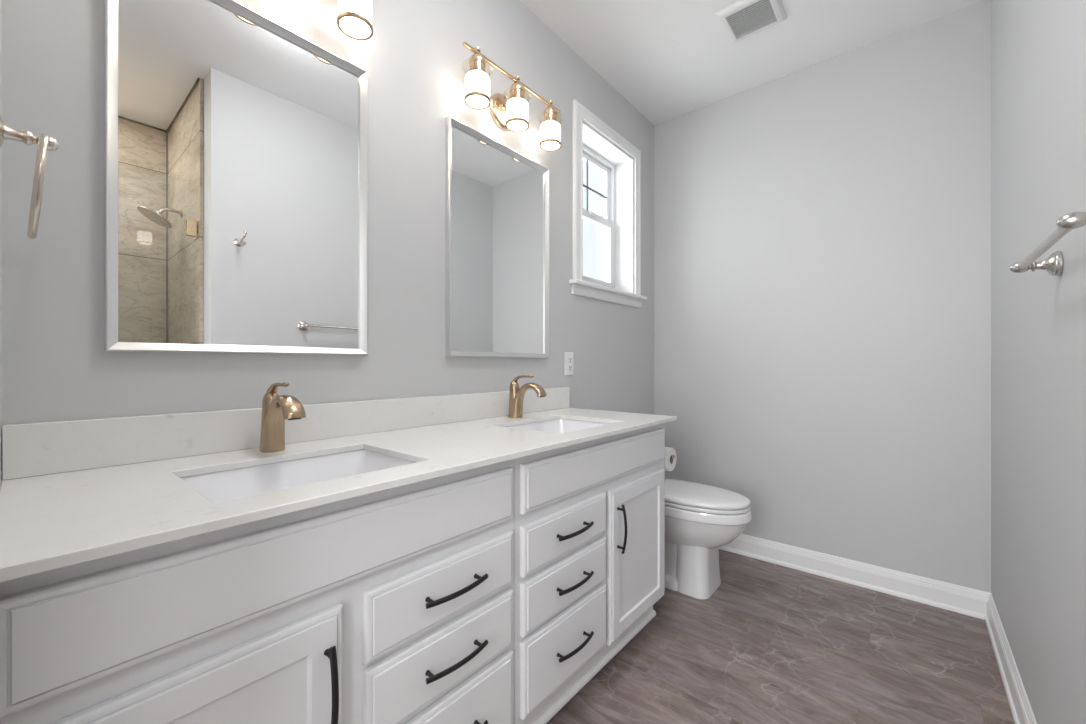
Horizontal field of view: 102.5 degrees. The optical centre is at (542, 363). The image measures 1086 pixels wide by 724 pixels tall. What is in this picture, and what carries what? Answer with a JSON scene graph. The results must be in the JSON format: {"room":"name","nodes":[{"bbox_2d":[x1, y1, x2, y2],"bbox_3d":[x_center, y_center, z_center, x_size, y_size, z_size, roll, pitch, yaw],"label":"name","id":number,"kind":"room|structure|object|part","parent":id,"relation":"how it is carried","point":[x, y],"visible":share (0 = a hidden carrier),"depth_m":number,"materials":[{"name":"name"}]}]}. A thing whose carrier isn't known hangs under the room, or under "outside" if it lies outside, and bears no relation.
{"room":"bathroom","nodes":[
{"label":"bathroom","id":0,"kind":"room"},
{"bbox_2d":[0,0,0,485],"bbox_3d":[-0.399,-0.244,0.217,1.770,2.742,0.120,0,0,40],"label":"wall","id":1,"kind":"structure","parent":0,"point":[0,0],"depth_m":0.80,"materials":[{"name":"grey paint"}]},
{"bbox_2d":[0,115,58,238],"bbox_3d":[-0.824,-0.296,0.698,0.168,0.187,0.065,0,0,40],"label":"towel ring","id":2,"kind":"object","parent":1,"relation":"attached to","point":[45,143],"visible":1,"depth_m":0.67,"materials":[{"name":"silver metal"}]},
{"bbox_3d":[-0.824,-0.361,0.698,0.057,0.057,0.065,0,0,40],"label":"post","id":3,"kind":"part","parent":2,"relation":"part of","materials":[{"name":"silver metal"}]},
{"bbox_2d":[1,0,653,480],"bbox_3d":[-0.205,-0.244,1.966,0.190,2.742,3.042,0,0,40],"label":"wall","id":4,"kind":"structure","parent":0,"point":[55,364],"depth_m":1.41,"materials":[{"name":"grey paint"}]},
{"bbox_2d":[104,0,367,354],"bbox_3d":[-0.748,-0.473,1.156,0.024,0.893,0.586,0,0,40],"label":"wall mirror","id":5,"kind":"object","parent":4,"relation":"attached to","point":[236,142],"visible":1,"depth_m":1.10,"materials":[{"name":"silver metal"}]},
{"bbox_2d":[2,387,569,479],"bbox_3d":[-0.450,0.168,1.509,0.021,0.103,1.786,0,0,40],"label":"backsplash","id":6,"kind":"structure","parent":4,"relation":"attached to","point":[42,448],"depth_m":1.05,"materials":[{"name":"white stone"}]},
{"bbox_2d":[337,0,372,39],"bbox_3d":[-0.699,-1.080,1.116,0.148,0.202,0.568,0,0,40],"label":"vanity light","id":7,"kind":"object","parent":4,"relation":"attached to","point":[354,19],"visible":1,"depth_m":1.26,"materials":[{"name":"white glass"}]},
{"bbox_3d":[-0.547,-1.026,1.270,0.062,0.068,0.062,0,0,40],"label":"bulb","id":8,"kind":"part","parent":7,"relation":"part of","materials":[{"name":"white glass"}]},
{"bbox_2d":[445,116,548,357],"bbox_3d":[-0.167,-0.473,1.845,0.024,0.893,0.586,0,0,40],"label":"wall mirror","id":9,"kind":"object","parent":4,"relation":"attached to","point":[497,197],"visible":1,"depth_m":1.81,"materials":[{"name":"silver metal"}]},
{"bbox_2d":[462,42,560,150],"bbox_3d":[-0.118,-1.080,1.804,0.148,0.202,0.568,0,0,40],"label":"vanity light","id":10,"kind":"object","parent":4,"relation":"attached to","point":[511,114],"visible":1,"depth_m":1.77,"materials":[{"name":"white glass"}]},
{"bbox_2d":[469,53,485,72],"bbox_3d":[-0.244,-1.111,1.629,0.062,0.083,0.062,0,0,40],"label":"socket","id":11,"kind":"object","parent":10,"relation":"attached to","point":[477,62],"depth_m":1.60,"materials":[{"name":"gold metal"}]},
{"bbox_3d":[-0.244,-1.025,1.629,0.091,0.086,0.091,0,0,40],"label":"lamp shade","id":12,"kind":"part","parent":10,"relation":"part of","materials":[{"name":"white glass"}]},
{"bbox_3d":[-0.244,-1.026,1.629,0.062,0.068,0.062,0,0,40],"label":"bulb","id":13,"kind":"part","parent":10,"relation":"part of","materials":[{"name":"white glass"}]},
{"bbox_3d":[-0.105,-1.025,1.793,0.091,0.086,0.091,0,0,40],"label":"lamp shade","id":14,"kind":"part","parent":10,"relation":"part of","materials":[{"name":"white glass"}]},
{"bbox_2d":[510,82,524,99],"bbox_3d":[-0.105,-1.111,1.793,0.062,0.083,0.062,0,0,40],"label":"socket","id":15,"kind":"object","parent":10,"relation":"attached to","point":[517,89],"depth_m":1.77,"materials":[{"name":"gold metal"}]},
{"bbox_3d":[-0.105,-1.026,1.793,0.062,0.068,0.062,0,0,40],"label":"bulb","id":16,"kind":"part","parent":10,"relation":"part of","materials":[{"name":"white glass"}]},
{"bbox_2d":[544,105,556,121],"bbox_3d":[0.034,-1.111,1.958,0.062,0.083,0.062,0,0,40],"label":"socket","id":17,"kind":"object","parent":10,"relation":"attached to","point":[550,113],"depth_m":1.93,"materials":[{"name":"gold metal"}]},
{"bbox_3d":[0.034,-1.025,1.958,0.091,0.086,0.091,0,0,40],"label":"lamp shade","id":18,"kind":"part","parent":10,"relation":"part of","materials":[{"name":"white glass"}]},
{"bbox_2d":[565,352,572,374],"bbox_3d":[0.135,0.000,2.213,0.010,0.117,0.072,0,0,40],"label":"electrical outlet","id":19,"kind":"object","parent":4,"relation":"attached to","point":[568,355],"visible":1,"depth_m":2.20,"materials":[{"name":"white plastic"}]},
{"bbox_2d":[569,99,646,307],"bbox_3d":[0.324,-0.857,2.561,0.240,0.998,0.779,0,0,40],"label":"window","id":20,"kind":"structure","parent":4,"relation":"in","point":[621,222],"depth_m":2.70,"materials":[{"name":"white paint"}]},
{"bbox_3d":[0.259,-1.060,2.619,0.026,0.384,0.508,0,0,40],"label":"sash","id":21,"kind":"part","parent":20,"relation":"part of","materials":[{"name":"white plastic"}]},
{"bbox_3d":[0.281,-0.683,2.601,0.029,0.439,0.508,0,0,40],"label":"sash","id":22,"kind":"part","parent":20,"relation":"part of","materials":[{"name":"white plastic"}]},
{"bbox_3d":[0.261,-0.859,2.618,0.070,0.859,0.578,0,0,40],"label":"frame","id":23,"kind":"part","parent":20,"relation":"part of","materials":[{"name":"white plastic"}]},
{"bbox_3d":[0.352,-0.417,2.537,0.165,0.022,0.779,0,0,40],"label":"sill","id":24,"kind":"part","parent":20,"relation":"part of","materials":[{"name":"white paint"}]},
{"bbox_2d":[519,0,982,124],"bbox_3d":[0.289,-1.665,0.404,2.980,0.100,4.791,0,0,40],"label":"ceiling","id":25,"kind":"structure","parent":0,"point":[669,59],"depth_m":2.17,"materials":[{"name":"white paint"}]},
{"bbox_2d":[715,0,786,43],"bbox_3d":[0.965,-1.605,2.019,0.244,0.019,0.244,0,0,40],"label":"ceiling vent","id":26,"kind":"object","parent":25,"relation":"in","point":[742,19],"visible":1,"depth_m":2.01,"materials":[{"name":"white plastic"}]},
{"bbox_2d":[546,549,1014,723],"bbox_3d":[0.289,1.177,0.404,2.980,0.100,4.791,0,0,40],"label":"floor","id":27,"kind":"structure","parent":0,"point":[773,643],"depth_m":1.65,"materials":[{"name":"brown wood"}]},
{"bbox_2d":[0,459,513,723],"bbox_3d":[-0.532,0.682,0.970,0.588,0.890,0.856,0,0,40],"label":"vanity cabinet","id":28,"kind":"object","parent":27,"relation":"on","point":[394,605],"visible":0.98,"depth_m":0.72,"materials":[{"name":"white paint"}]},
{"bbox_3d":[-0.489,0.696,0.637,0.020,0.524,0.392,0,0,40],"label":"door","id":29,"kind":"part","parent":28,"relation":"part of","materials":[{"name":"white paint"}]},
{"bbox_3d":[-0.361,0.567,0.745,0.036,0.167,0.012,0,0,40],"label":"handle","id":30,"kind":"part","parent":28,"relation":"part of","materials":[{"name":"black metal"}]},
{"bbox_2d":[0,408,676,582],"bbox_3d":[-0.237,0.228,1.329,0.579,0.016,1.787,0,0,40],"label":"countertop","id":31,"kind":"structure","parent":28,"relation":"on","point":[49,522],"depth_m":0.78,"materials":[{"name":"white stone"}]},
{"bbox_2d":[259,382,305,452],"bbox_3d":[-0.639,0.133,1.066,0.188,0.178,0.054,0,0,40],"label":"faucet","id":32,"kind":"object","parent":31,"relation":"on","point":[276,409],"visible":1,"depth_m":1.08,"materials":[{"name":"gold metal"}]},
{"bbox_3d":[-0.656,0.065,1.080,0.116,0.042,0.026,0,0,40],"label":"lever","id":33,"kind":"part","parent":32,"relation":"part of","materials":[{"name":"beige metal"}]},
{"bbox_2d":[180,449,415,502],"bbox_3d":[-0.508,0.309,0.946,0.335,0.145,0.431,0,0,40],"label":"sink","id":34,"kind":"object","parent":31,"relation":"in","point":[220,486],"visible":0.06,"depth_m":1.04,"materials":[{"name":"white ceramic"}]},
{"bbox_2d":[508,375,546,417],"bbox_3d":[-0.065,0.133,1.750,0.188,0.178,0.054,0,0,40],"label":"faucet","id":35,"kind":"object","parent":31,"relation":"on","point":[516,394],"visible":1,"depth_m":1.76,"materials":[{"name":"gold metal"}]},
{"bbox_3d":[-0.082,0.065,1.764,0.116,0.042,0.026,0,0,40],"label":"lever","id":36,"kind":"part","parent":35,"relation":"part of","materials":[{"name":"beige metal"}]},
{"bbox_2d":[509,419,608,433],"bbox_3d":[0.062,0.309,1.621,0.335,0.145,0.431,0,0,40],"label":"sink","id":37,"kind":"object","parent":31,"relation":"in","point":[557,426],"visible":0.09,"depth_m":1.80,"materials":[{"name":"white ceramic"}]},
{"bbox_3d":[-0.207,0.652,0.971,0.020,0.142,0.396,0,0,40],"label":"drawer","id":38,"kind":"part","parent":28,"relation":"part of","materials":[{"name":"white paint"}]},
{"bbox_3d":[-0.207,0.498,0.971,0.020,0.134,0.396,0,0,40],"label":"drawer","id":39,"kind":"part","parent":28,"relation":"part of","materials":[{"name":"white paint"}]},
{"bbox_3d":[-0.186,0.648,0.952,0.036,0.012,0.167,0,0,40],"label":"handle","id":40,"kind":"part","parent":28,"relation":"part of","materials":[{"name":"black metal"}]},
{"bbox_3d":[-0.186,0.494,0.952,0.036,0.012,0.167,0,0,40],"label":"handle","id":41,"kind":"part","parent":28,"relation":"part of","materials":[{"name":"black metal"}]},
{"bbox_3d":[-0.207,0.839,0.971,0.020,0.202,0.396,0,0,40],"label":"drawer","id":42,"kind":"part","parent":28,"relation":"part of","materials":[{"name":"white paint"}]},
{"bbox_3d":[-0.186,0.835,0.952,0.036,0.012,0.167,0,0,40],"label":"handle","id":43,"kind":"part","parent":28,"relation":"part of","materials":[{"name":"black metal"}]},
{"bbox_2d":[514,423,664,723],"bbox_3d":[0.040,0.682,1.647,0.588,0.890,0.916,0,0,40],"label":"vanity cabinet","id":44,"kind":"object","parent":27,"relation":"on","point":[589,517],"visible":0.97,"depth_m":1.35,"materials":[{"name":"white paint"}]},
{"bbox_3d":[0.077,0.839,1.308,0.020,0.202,0.410,0,0,40],"label":"drawer","id":45,"kind":"part","parent":44,"relation":"part of","materials":[{"name":"white paint"}]},
{"bbox_3d":[0.077,0.652,1.308,0.020,0.142,0.410,0,0,40],"label":"drawer","id":46,"kind":"part","parent":44,"relation":"part of","materials":[{"name":"white paint"}]},
{"bbox_3d":[0.077,0.498,1.308,0.020,0.134,0.410,0,0,40],"label":"drawer","id":47,"kind":"part","parent":44,"relation":"part of","materials":[{"name":"white paint"}]},
{"bbox_3d":[0.099,0.835,1.290,0.036,0.012,0.167,0,0,40],"label":"handle","id":48,"kind":"part","parent":44,"relation":"part of","materials":[{"name":"black metal"}]},
{"bbox_3d":[0.099,0.648,1.290,0.036,0.012,0.167,0,0,40],"label":"handle","id":49,"kind":"part","parent":44,"relation":"part of","materials":[{"name":"black metal"}]},
{"bbox_3d":[0.099,0.494,1.290,0.036,0.012,0.167,0,0,40],"label":"handle","id":50,"kind":"part","parent":44,"relation":"part of","materials":[{"name":"black metal"}]},
{"bbox_3d":[0.185,1.070,1.525,0.014,0.022,0.916,0,0,40],"label":"shoe moulding","id":51,"kind":"part","parent":44,"relation":"part of","materials":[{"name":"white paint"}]},
{"bbox_3d":[0.272,0.567,1.495,0.036,0.167,0.012,0,0,40],"label":"handle","id":52,"kind":"part","parent":44,"relation":"part of","materials":[{"name":"black metal"}]},
{"bbox_3d":[0.362,0.696,1.645,0.020,0.524,0.428,0,0,40],"label":"door","id":53,"kind":"part","parent":44,"relation":"part of","materials":[{"name":"white paint"}]},
{"bbox_2d":[665,478,751,598],"bbox_3d":[0.688,0.743,2.272,0.740,0.768,0.442,0,0,40],"label":"toilet","id":54,"kind":"object","parent":27,"relation":"on","point":[700,519],"visible":0.44,"depth_m":2.10,"materials":[{"name":"white ceramic"}]},
{"bbox_3d":[0.766,0.680,2.207,0.525,0.018,0.360,0,0,40],"label":"seat","id":55,"kind":"part","parent":54,"relation":"part of","materials":[{"name":"white ceramic"}]},
{"bbox_3d":[0.761,0.654,2.211,0.538,0.028,0.362,0,0,40],"label":"lid","id":56,"kind":"part","parent":54,"relation":"part of","materials":[{"name":"white ceramic"}]},
{"bbox_3d":[0.761,0.798,2.211,0.551,0.210,0.371,0,0,40],"label":"bowl","id":57,"kind":"part","parent":54,"relation":"part of","materials":[{"name":"white ceramic"}]},
{"bbox_2d":[654,0,990,592],"bbox_3d":[1.863,-0.244,2.113,2.780,2.742,0.150,0,0,40],"label":"wall","id":58,"kind":"structure","parent":0,"point":[822,230],"depth_m":2.27,"materials":[{"name":"grey paint"}]},
{"bbox_2d":[719,534,989,619],"bbox_3d":[1.357,1.069,2.428,1.600,0.117,0.022,0,0,40],"label":"baseboard","id":59,"kind":"structure","parent":58,"relation":"attached to","point":[940,594],"depth_m":2.19,"materials":[{"name":"white paint"}]},
{"bbox_2d":[991,0,1085,723],"bbox_3d":[1.357,-0.244,1.072,0.150,2.742,2.094,0,0,40],"label":"wall","id":60,"kind":"structure","parent":0,"point":[1038,47],"depth_m":1.23,"materials":[{"name":"grey paint"}]},
{"bbox_2d":[985,593,1036,723],"bbox_3d":[1.291,1.069,1.127,0.022,0.117,2.094,0,0,40],"label":"baseboard","id":61,"kind":"structure","parent":60,"relation":"attached to","point":[1021,710],"depth_m":1.51,"materials":[{"name":"white paint"}]},
{"bbox_2d":[1009,212,1085,276],"bbox_3d":[1.043,-0.237,0.881,0.083,0.060,0.518,0,0,40],"label":"towel bar","id":62,"kind":"object","parent":60,"relation":"attached to","point":[1053,264],"visible":1,"depth_m":0.92,"materials":[{"name":"silver metal"}]},
{"bbox_3d":[1.190,-0.237,1.056,0.083,0.060,0.060,0,0,40],"label":"post","id":63,"kind":"part","parent":62,"relation":"part of","materials":[{"name":"silver metal"}]},
{"bbox_3d":[0.895,-0.237,0.706,0.083,0.060,0.060,0,0,40],"label":"post","id":64,"kind":"part","parent":62,"relation":"part of","materials":[{"name":"silver metal"}]},
{"bbox_3d":[0.493,0.405,1.905,0.150,0.045,0.070,0,0,40],"label":"paper holder","id":65,"kind":"object","parent":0,"visible":0},
{"bbox_2d":[665,447,676,470],"bbox_3d":[0.519,0.414,1.917,0.100,0.101,0.101,0,0,40],"label":"toilet paper roll","id":66,"kind":"object","parent":65,"relation":"hanging from","point":[670,464],"visible":0.37,"depth_m":1.88,"materials":[{"name":"white paper"}]}
]}

